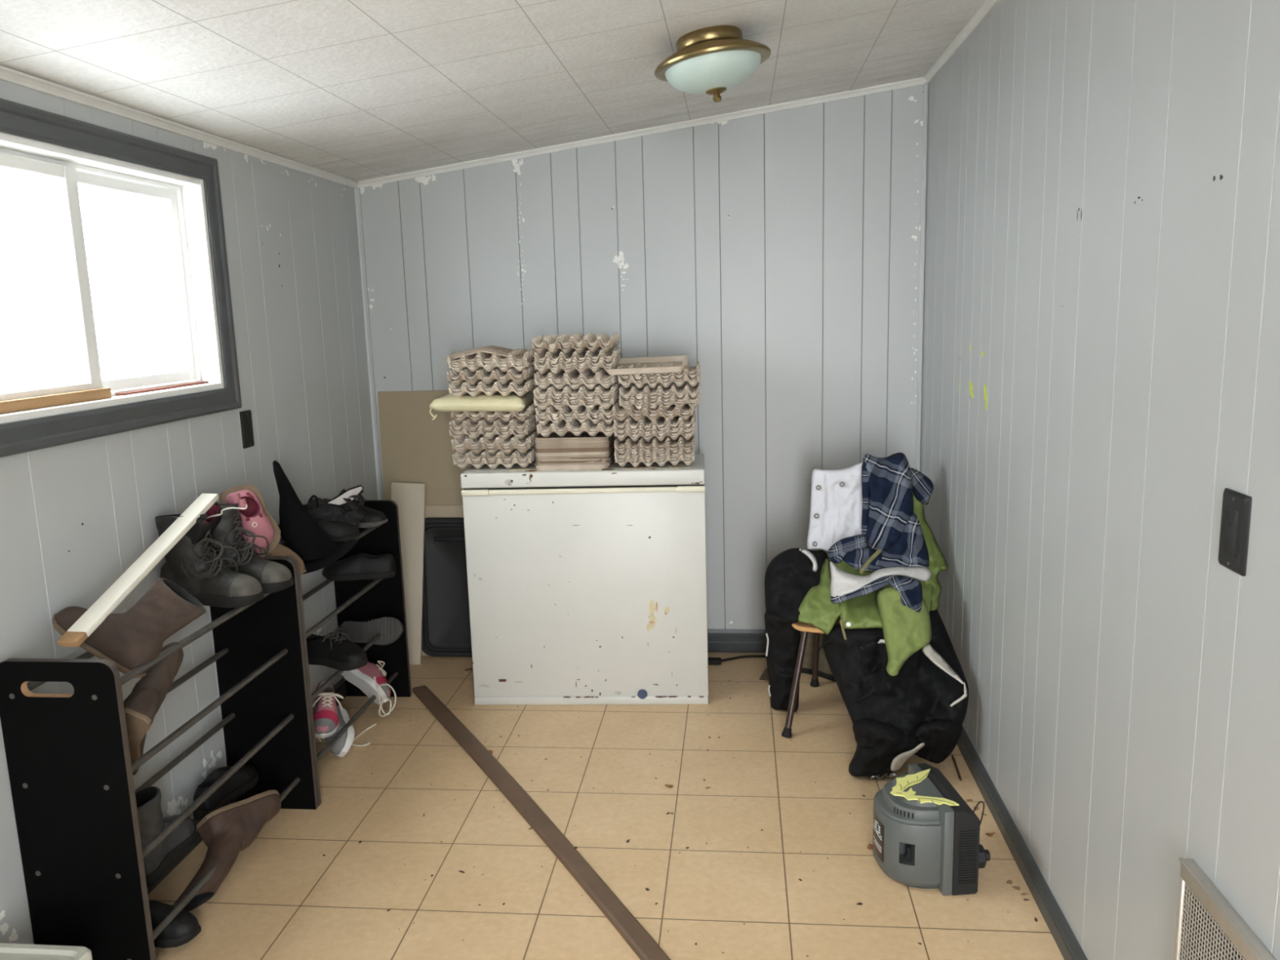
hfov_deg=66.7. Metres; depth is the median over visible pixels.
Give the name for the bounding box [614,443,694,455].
egg tray
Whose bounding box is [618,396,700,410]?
egg tray
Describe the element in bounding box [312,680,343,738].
trainer
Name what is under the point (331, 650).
trainer
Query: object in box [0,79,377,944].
wall
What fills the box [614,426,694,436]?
egg tray
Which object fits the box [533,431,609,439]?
tray
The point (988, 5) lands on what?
trim
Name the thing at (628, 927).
trim board
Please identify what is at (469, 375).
egg tray
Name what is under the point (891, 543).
plaid shirt
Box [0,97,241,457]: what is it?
window
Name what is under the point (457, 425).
egg tray
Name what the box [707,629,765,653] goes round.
baseboard
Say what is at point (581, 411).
egg tray
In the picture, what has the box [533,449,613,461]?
tray
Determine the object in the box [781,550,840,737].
chair
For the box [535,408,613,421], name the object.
egg tray
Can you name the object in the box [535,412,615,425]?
egg tray
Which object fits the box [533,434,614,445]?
tray
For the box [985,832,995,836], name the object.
dry leaf
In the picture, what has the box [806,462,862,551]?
shirt
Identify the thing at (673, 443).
egg tray
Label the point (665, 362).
carton
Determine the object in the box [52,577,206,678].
boot
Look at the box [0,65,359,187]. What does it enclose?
trim
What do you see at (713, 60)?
ceiling light
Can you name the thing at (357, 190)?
trim
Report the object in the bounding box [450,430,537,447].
egg tray
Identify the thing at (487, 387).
egg tray
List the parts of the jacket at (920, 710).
leg, leg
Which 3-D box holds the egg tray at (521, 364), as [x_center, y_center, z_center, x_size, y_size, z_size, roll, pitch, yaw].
[-0.541,-0.446,3.644,0.288,0.051,0.288,-1,10,4]
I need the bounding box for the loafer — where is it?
[322,552,396,581]
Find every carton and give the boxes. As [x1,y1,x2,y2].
[445,345,534,364]
[603,355,688,374]
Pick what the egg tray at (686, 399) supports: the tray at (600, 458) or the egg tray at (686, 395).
the egg tray at (686, 395)
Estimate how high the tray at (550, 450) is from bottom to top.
0.020 m
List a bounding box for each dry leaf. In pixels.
[866,843,872,849]
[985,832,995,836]
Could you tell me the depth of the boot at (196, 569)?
2.55 m
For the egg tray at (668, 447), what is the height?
0.053 m
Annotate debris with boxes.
[271,665,1037,956]
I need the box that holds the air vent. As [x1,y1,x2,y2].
[1173,857,1275,959]
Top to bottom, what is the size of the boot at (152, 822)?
0.205 m
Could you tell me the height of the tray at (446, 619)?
0.600 m
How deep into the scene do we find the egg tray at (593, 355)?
3.51 m
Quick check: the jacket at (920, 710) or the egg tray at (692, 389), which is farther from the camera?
the egg tray at (692, 389)
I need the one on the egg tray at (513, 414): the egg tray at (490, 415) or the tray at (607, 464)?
the egg tray at (490, 415)
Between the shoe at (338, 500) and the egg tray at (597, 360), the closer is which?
the shoe at (338, 500)
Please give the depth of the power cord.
4.04 m
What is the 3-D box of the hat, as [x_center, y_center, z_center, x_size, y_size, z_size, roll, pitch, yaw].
[-1.068,0.099,3.061,0.330,0.326,0.330,-1,10,6]
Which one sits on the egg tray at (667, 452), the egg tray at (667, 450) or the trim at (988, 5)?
the egg tray at (667, 450)
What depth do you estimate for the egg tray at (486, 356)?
3.54 m
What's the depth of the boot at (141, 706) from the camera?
2.21 m
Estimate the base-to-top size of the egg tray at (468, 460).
0.053 m
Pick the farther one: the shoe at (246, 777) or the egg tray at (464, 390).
the egg tray at (464, 390)
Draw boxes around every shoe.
[148,900,201,948]
[185,501,222,546]
[192,764,258,820]
[302,487,365,527]
[325,484,363,506]
[340,617,404,644]
[351,497,387,528]
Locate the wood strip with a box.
[57,493,218,647]
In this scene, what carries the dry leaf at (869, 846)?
on the floor
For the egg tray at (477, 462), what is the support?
on the egg tray at (468, 460)
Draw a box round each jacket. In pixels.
[764,547,829,712]
[797,492,947,675]
[823,609,968,776]
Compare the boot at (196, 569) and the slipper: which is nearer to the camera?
the boot at (196, 569)
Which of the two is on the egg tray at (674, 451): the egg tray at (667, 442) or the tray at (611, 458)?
the egg tray at (667, 442)
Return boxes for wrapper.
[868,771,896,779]
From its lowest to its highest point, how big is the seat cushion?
0.088 m
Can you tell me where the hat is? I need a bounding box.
[272,460,357,574]
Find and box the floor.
[147,652,1064,959]
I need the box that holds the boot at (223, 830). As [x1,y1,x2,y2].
[172,790,280,911]
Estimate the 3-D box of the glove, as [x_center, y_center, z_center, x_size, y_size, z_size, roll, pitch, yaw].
[0.718,0.786,2.500,0.158,0.004,0.192,-1,10,6]
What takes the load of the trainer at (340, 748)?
on the floor
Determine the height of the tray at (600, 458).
0.020 m
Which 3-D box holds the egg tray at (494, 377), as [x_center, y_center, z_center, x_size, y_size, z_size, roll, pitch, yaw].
[-0.548,-0.392,3.654,0.288,0.053,0.288,-1,10,3]
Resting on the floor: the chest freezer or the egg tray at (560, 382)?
the chest freezer
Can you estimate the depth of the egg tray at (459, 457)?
3.60 m
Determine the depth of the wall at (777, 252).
3.92 m
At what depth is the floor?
2.66 m
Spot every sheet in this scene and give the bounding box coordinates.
[377,388,537,499]
[390,488,463,505]
[421,505,463,655]
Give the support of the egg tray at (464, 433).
on the egg tray at (473, 442)
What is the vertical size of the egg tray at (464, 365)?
0.053 m
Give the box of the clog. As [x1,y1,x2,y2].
[219,483,280,558]
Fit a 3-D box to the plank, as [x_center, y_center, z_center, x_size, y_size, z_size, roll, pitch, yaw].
[-0.990,0.398,4.121,0.179,0.768,0.137,-1,10,6]
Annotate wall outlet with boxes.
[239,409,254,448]
[1217,488,1252,576]
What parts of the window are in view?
sash, sash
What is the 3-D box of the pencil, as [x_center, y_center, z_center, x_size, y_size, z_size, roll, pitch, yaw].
[0.999,0.907,3.071,0.008,0.007,0.169,0,10,9]
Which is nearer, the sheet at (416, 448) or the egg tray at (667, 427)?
the egg tray at (667, 427)
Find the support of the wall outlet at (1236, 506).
attached to the wall at (1101, 337)
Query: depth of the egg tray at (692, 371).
3.46 m
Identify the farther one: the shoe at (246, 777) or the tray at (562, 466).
the tray at (562, 466)
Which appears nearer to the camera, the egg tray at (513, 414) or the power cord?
the egg tray at (513, 414)
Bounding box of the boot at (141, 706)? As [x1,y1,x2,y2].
[123,641,183,775]
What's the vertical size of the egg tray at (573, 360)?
0.053 m
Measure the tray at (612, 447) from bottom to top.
0.020 m
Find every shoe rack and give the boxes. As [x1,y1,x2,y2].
[0,557,318,959]
[264,499,411,806]
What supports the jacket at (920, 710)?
on the floor
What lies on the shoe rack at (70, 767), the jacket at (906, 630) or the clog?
the clog
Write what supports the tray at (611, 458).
on the tray at (607, 464)
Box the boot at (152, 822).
[134,786,196,886]
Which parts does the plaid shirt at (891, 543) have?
panel, panel, panel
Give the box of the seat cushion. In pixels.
[429,391,533,420]
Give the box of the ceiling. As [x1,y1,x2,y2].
[0,0,986,181]
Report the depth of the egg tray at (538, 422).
3.55 m
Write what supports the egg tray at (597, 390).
on the egg tray at (605, 400)
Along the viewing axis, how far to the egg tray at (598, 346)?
3.47 m
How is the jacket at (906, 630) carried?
on the chair
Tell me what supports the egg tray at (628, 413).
on the egg tray at (661, 423)
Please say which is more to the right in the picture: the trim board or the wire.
the trim board
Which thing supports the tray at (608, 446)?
on the tray at (595, 450)
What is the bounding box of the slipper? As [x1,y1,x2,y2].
[266,543,306,573]
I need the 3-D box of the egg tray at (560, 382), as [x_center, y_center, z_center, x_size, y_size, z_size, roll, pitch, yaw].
[-0.225,-0.382,3.626,0.288,0.052,0.288,-1,10,5]
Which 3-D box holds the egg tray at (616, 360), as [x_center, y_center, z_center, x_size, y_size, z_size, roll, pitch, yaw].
[-0.225,-0.443,3.605,0.288,0.054,0.288,-1,10,3]
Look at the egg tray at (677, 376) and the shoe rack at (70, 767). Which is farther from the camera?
the egg tray at (677, 376)
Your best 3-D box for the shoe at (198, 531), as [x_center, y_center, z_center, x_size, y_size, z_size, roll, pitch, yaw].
[-1.189,0.112,2.649,0.104,0.119,0.241,-3,10,-5]
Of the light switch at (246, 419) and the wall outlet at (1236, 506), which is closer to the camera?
the wall outlet at (1236, 506)
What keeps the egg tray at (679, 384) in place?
on the egg tray at (692, 389)
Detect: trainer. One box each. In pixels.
[306,627,367,671]
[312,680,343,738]
[317,705,354,757]
[342,660,391,704]
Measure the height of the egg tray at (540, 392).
0.052 m
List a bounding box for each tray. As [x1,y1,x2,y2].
[421,517,471,657]
[446,365,537,380]
[446,369,536,385]
[447,348,537,362]
[447,352,533,364]
[447,354,534,367]
[448,358,534,372]
[448,377,537,392]
[448,382,538,397]
[448,413,536,430]
[448,417,535,432]
[448,424,537,439]
[449,418,539,435]
[450,408,535,422]
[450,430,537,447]
[451,402,537,417]
[451,436,533,449]
[451,440,534,454]
[452,445,535,462]
[452,450,534,464]
[453,452,535,468]
[531,333,618,346]
[531,339,618,353]
[532,336,619,348]
[533,351,620,364]
[533,359,617,369]
[533,361,618,373]
[533,368,618,382]
[533,373,617,384]
[533,375,617,389]
[533,382,620,396]
[533,387,619,403]
[533,389,613,399]
[533,393,619,410]
[533,395,617,405]
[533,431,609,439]
[533,431,610,443]
[533,432,613,443]
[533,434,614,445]
[533,435,614,447]
[533,444,613,456]
[533,446,614,462]
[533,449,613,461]
[533,462,609,470]
[534,346,620,360]
[534,355,620,367]
[534,404,614,417]
[534,436,614,448]
[534,438,615,453]
[534,439,615,452]
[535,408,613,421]
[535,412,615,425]
[535,444,614,454]
[535,448,614,463]
[535,452,614,463]
[535,454,614,467]
[536,418,614,432]
[536,424,614,437]
[612,408,693,421]
[613,400,694,413]
[613,406,693,417]
[613,410,695,429]
[613,423,694,435]
[613,428,694,441]
[613,435,694,448]
[613,440,693,452]
[613,451,693,462]
[614,413,695,431]
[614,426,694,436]
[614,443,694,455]
[614,446,694,457]
[614,448,694,460]
[614,453,694,466]
[617,361,699,376]
[617,372,698,382]
[618,364,700,381]
[618,373,700,388]
[618,380,700,395]
[618,391,700,403]
[618,394,699,405]
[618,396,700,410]
[619,387,700,400]
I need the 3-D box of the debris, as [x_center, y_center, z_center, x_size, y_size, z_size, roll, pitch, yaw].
[0.056,0.973,2.866,1.954,0.001,2.407,-1,10,6]
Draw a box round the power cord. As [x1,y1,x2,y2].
[707,654,765,665]
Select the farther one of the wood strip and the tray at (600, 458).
the tray at (600, 458)
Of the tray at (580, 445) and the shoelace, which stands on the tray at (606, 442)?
the tray at (580, 445)
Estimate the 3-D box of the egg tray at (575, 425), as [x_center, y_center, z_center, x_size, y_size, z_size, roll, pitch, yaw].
[-0.222,-0.211,3.645,0.288,0.052,0.288,-1,10,3]
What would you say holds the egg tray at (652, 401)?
on the egg tray at (686, 395)
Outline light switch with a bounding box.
[1222,506,1239,557]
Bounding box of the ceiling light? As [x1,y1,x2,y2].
[654,25,771,102]
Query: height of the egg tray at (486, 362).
0.052 m
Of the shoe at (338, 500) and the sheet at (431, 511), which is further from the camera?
the sheet at (431, 511)
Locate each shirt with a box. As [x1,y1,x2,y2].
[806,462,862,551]
[826,452,933,612]
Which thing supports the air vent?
in the wall at (1101, 337)
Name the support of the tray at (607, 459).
on the tray at (611, 458)
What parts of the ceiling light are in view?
lamp shade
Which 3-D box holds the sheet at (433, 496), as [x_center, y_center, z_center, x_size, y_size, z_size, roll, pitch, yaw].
[-0.746,0.382,4.170,0.635,0.756,0.052,-1,10,6]
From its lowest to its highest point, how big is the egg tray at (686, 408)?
0.053 m
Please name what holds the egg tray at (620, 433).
on the egg tray at (667, 427)
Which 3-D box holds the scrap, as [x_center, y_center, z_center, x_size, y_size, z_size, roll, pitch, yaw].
[0.510,0.776,3.877,0.071,0.013,0.111,-1,10,6]
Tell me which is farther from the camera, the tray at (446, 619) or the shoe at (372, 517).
the tray at (446, 619)
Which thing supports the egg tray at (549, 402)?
on the egg tray at (581, 411)
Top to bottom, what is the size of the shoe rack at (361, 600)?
0.776 m
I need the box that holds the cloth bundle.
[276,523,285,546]
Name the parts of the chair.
leg, leg, seat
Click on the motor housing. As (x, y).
(916, 844)
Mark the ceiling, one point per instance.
(353, 90)
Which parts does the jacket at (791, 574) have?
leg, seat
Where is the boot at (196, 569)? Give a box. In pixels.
[155,513,264,608]
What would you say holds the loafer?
on the shoe rack at (361, 600)
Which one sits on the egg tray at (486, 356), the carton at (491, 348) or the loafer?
the carton at (491, 348)
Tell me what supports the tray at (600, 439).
on the tray at (606, 442)
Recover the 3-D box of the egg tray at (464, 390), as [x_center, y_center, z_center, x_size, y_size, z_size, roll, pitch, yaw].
[-0.543,-0.348,3.657,0.288,0.053,0.288,-1,10,3]
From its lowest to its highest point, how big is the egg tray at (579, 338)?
0.054 m
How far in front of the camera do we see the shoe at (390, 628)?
3.60 m
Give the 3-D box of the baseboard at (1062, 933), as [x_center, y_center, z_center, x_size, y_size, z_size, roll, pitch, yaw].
[0.905,1.133,1.655,0.020,0.060,4.929,-1,10,6]
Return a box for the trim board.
[412,684,671,959]
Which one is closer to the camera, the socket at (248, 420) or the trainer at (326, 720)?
the socket at (248, 420)
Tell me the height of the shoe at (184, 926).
0.102 m
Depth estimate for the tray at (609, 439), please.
3.52 m
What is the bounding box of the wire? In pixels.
[206,504,247,519]
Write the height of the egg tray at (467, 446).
0.052 m
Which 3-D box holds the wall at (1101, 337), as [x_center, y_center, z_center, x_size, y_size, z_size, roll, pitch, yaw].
[0.944,0.033,1.462,0.121,2.291,4.944,-1,10,6]
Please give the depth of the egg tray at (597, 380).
3.49 m
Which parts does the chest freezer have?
lid, handle rail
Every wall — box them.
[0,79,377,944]
[360,83,928,629]
[920,0,1279,959]
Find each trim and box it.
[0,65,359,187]
[354,187,383,499]
[356,76,927,187]
[915,82,928,471]
[924,0,999,83]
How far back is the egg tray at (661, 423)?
3.52 m
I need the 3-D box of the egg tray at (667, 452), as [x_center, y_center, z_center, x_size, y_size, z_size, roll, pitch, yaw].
[0.058,-0.102,3.639,0.288,0.052,0.288,-1,10,3]
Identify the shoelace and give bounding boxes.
[351,676,396,746]
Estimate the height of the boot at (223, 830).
0.166 m
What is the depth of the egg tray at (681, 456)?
3.51 m
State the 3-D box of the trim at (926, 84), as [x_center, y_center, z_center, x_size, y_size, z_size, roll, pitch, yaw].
[1.115,-0.439,3.878,0.014,2.171,0.012,-1,10,6]
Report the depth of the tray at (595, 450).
3.52 m
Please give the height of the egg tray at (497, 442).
0.052 m
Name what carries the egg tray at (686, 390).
on the egg tray at (652, 401)
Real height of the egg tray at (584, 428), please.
0.054 m
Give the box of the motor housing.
[872,763,991,895]
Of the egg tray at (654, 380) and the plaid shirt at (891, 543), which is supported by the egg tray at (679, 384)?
the egg tray at (654, 380)
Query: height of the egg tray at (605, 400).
0.051 m
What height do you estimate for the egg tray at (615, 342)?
0.052 m
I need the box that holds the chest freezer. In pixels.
[460,453,708,705]
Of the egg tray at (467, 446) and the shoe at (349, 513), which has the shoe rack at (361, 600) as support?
the shoe at (349, 513)
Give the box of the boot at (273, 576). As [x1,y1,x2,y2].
[208,503,293,593]
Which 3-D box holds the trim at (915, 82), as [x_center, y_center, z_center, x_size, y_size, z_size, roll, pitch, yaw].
[-0.032,-1.358,3.822,2.280,0.319,0.022,-1,10,6]
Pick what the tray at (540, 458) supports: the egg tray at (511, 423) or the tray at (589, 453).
the tray at (589, 453)
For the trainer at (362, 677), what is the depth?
3.55 m
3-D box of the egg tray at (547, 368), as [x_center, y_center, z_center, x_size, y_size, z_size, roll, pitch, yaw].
[-0.226,-0.424,3.607,0.288,0.053,0.288,-1,10,3]
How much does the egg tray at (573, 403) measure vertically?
0.053 m
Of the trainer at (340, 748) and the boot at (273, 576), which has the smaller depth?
the boot at (273, 576)
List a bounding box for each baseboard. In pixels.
[146,682,346,894]
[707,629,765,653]
[956,726,1087,959]
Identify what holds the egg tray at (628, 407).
on the egg tray at (628, 413)
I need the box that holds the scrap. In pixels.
[759,667,768,680]
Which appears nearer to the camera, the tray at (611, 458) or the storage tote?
the storage tote
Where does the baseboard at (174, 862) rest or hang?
attached to the wall at (75, 517)
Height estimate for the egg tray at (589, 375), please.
0.052 m
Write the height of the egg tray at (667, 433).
0.052 m
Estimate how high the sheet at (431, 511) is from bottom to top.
0.656 m
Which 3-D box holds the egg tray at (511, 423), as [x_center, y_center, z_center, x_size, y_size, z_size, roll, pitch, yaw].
[-0.545,-0.213,3.687,0.288,0.052,0.288,-1,10,4]
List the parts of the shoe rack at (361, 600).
panel, rod, rod, rod, rod, rod, rod, rod, panel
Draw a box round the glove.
[890,768,959,805]
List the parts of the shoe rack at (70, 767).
rod, panel, rod, rod, rod, rod, rod, rod, rod, panel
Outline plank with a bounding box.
[391,482,425,664]
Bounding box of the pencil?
[951,754,962,781]
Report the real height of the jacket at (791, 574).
0.598 m
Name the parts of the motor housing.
drive knob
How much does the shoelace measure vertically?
0.182 m
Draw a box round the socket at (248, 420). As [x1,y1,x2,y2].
[244,417,253,440]
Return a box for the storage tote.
[0,942,92,959]
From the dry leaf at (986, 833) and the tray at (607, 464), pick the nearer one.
the dry leaf at (986, 833)

